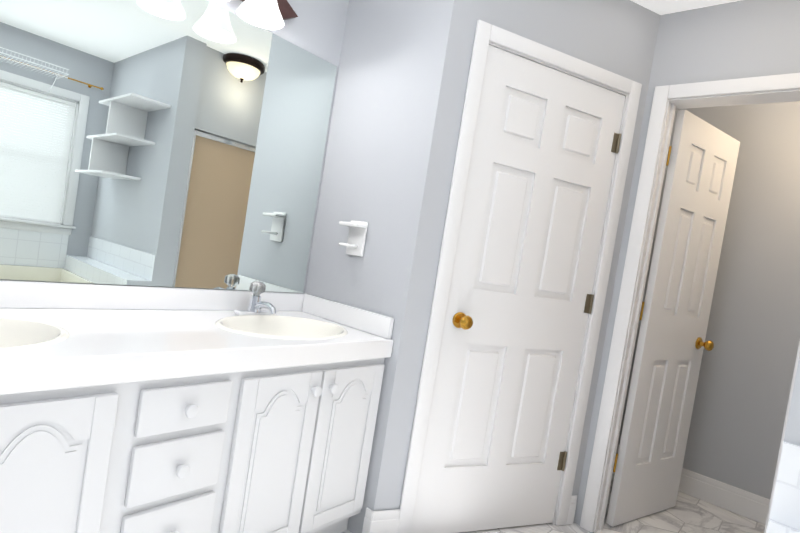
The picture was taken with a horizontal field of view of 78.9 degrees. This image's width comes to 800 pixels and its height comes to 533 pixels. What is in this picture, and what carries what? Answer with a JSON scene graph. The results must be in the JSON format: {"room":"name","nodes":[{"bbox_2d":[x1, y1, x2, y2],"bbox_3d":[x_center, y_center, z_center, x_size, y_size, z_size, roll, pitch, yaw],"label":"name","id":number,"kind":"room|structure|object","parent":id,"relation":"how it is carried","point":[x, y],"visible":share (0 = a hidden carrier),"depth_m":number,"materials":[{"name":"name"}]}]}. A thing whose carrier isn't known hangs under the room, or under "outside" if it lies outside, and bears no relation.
{"room":"bathroom","nodes":[
{"label":"bathroom","id":0,"kind":"room"},
{"bbox_2d":[0,0,348,293],"bbox_3d":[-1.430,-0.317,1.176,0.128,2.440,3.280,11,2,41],"label":"mirror","id":1,"kind":"object","parent":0,"point":[171,143],"depth_m":1.72,"materials":[{"name":"clear glass"}]},
{"bbox_2d":[210,0,297,28],"bbox_3d":[-0.723,-1.055,1.540,0.256,0.260,1.135,11,2,41],"label":"sconce","id":2,"kind":"object","parent":1,"relation":"attached to","point":[269,14],"visible":1,"depth_m":1.80,"materials":[{"name":"white glass"}]},
{"bbox_2d":[305,0,453,532],"bbox_3d":[-0.129,-0.144,2.130,0.623,2.440,0.120,11,2,41],"label":"wall","id":3,"kind":"structure","parent":0,"point":[388,86],"depth_m":2.03,"materials":[{"name":"paint"}]},
{"bbox_2d":[338,220,367,256],"bbox_3d":[-0.212,-0.125,2.058,0.120,0.150,0.092,11,2,41],"label":"soap holder","id":4,"kind":"object","parent":3,"relation":"attached to","point":[355,244],"visible":1,"depth_m":2.07,"materials":[{"name":"ceramic"}]},
{"bbox_2d":[374,0,659,521],"bbox_3d":[0.532,-0.042,2.166,1.094,2.440,0.140,8,2,-24],"label":"wall","id":5,"kind":"structure","parent":0,"point":[618,37],"depth_m":1.94,"materials":[{"name":"paint"}]},
{"bbox_2d":[410,45,624,532],"bbox_3d":[0.535,0.164,2.128,0.367,2.020,0.698,11,2,41],"label":"closet door","id":6,"kind":"structure","parent":5,"relation":"in","point":[545,145],"depth_m":2.10,"materials":[{"name":"white wood"}]},
{"bbox_2d":[397,20,641,532],"bbox_3d":[0.523,0.130,2.160,0.898,2.099,0.136,8,2,-24],"label":"trim","id":7,"kind":"structure","parent":5,"relation":"attached to","point":[486,34],"depth_m":1.98,"materials":[{"name":"white wood"}]},
{"bbox_2d":[340,472,764,532],"bbox_3d":[0.341,1.260,0.762,4.100,0.100,5.600,11,2,41],"label":"floor","id":8,"kind":"structure","parent":0,"point":[687,513],"depth_m":2.52,"materials":[{"name":"tile"}]},
{"bbox_2d":[0,300,392,532],"bbox_3d":[-0.841,0.589,1.481,0.610,0.814,1.670,11,2,41],"label":"bathroom vanity","id":9,"kind":"object","parent":8,"relation":"on","point":[139,409],"depth_m":1.38,"materials":[{"name":"white wood"}]},
{"bbox_2d":[630,0,740,14],"bbox_3d":[0.735,-1.248,0.680,4.100,0.100,5.600,11,2,41],"label":"ceiling","id":10,"kind":"structure","parent":0,"point":[661,7],"depth_m":2.17,"materials":[{"name":"white paint"}]},
{"bbox_2d":[574,0,799,524],"bbox_3d":[1.470,0.111,2.002,3.480,2.440,0.120,11,2,41],"label":"wall","id":11,"kind":"structure","parent":0,"point":[743,39],"depth_m":2.13,"materials":[{"name":"paint"}]},
{"bbox_2d":[606,110,739,526],"bbox_3d":[1.423,0.292,2.469,0.257,2.020,0.637,11,2,41],"label":"hall door","id":12,"kind":"structure","parent":11,"relation":"in","point":[701,163],"depth_m":2.45,"materials":[{"name":"painted wood"},{"name":"brass"}]},
{"bbox_2d":[580,73,799,532],"bbox_3d":[1.343,0.260,2.096,0.746,2.099,0.152,11,2,41],"label":"door frame","id":13,"kind":"structure","parent":11,"relation":"attached to","point":[668,101],"depth_m":2.25,"materials":[{"name":"white wood"}]},
{"bbox_2d":[618,101,799,498],"bbox_3d":[2.401,0.240,2.508,3.440,2.440,0.120,11,2,41],"label":"wall","id":14,"kind":"structure","parent":0,"point":[745,377],"depth_m":2.76,"materials":[{"name":"paint"}]},
{"bbox_2d":[616,444,769,524],"bbox_3d":[2.179,1.370,2.494,3.200,0.140,0.016,11,2,41],"label":"baseboard","id":15,"kind":"structure","parent":14,"relation":"attached to","point":[747,504],"depth_m":2.77,"materials":[{"name":"white wood"}]},
{"bbox_2d":[766,441,799,532],"bbox_3d":[1.326,0.933,0.635,1.440,0.860,0.172,11,2,41],"label":"wall","id":16,"kind":"structure","parent":0,"point":[784,517],"depth_m":1.14,"materials":[{"name":"tile"}]},
{"bbox_2d":[784,355,799,445],"bbox_3d":[1.551,0.165,0.730,1.440,2.440,0.145,11,2,41],"label":"wall","id":17,"kind":"structure","parent":0,"point":[792,433],"depth_m":1.15,"materials":[{"name":"paint"}]}
]}

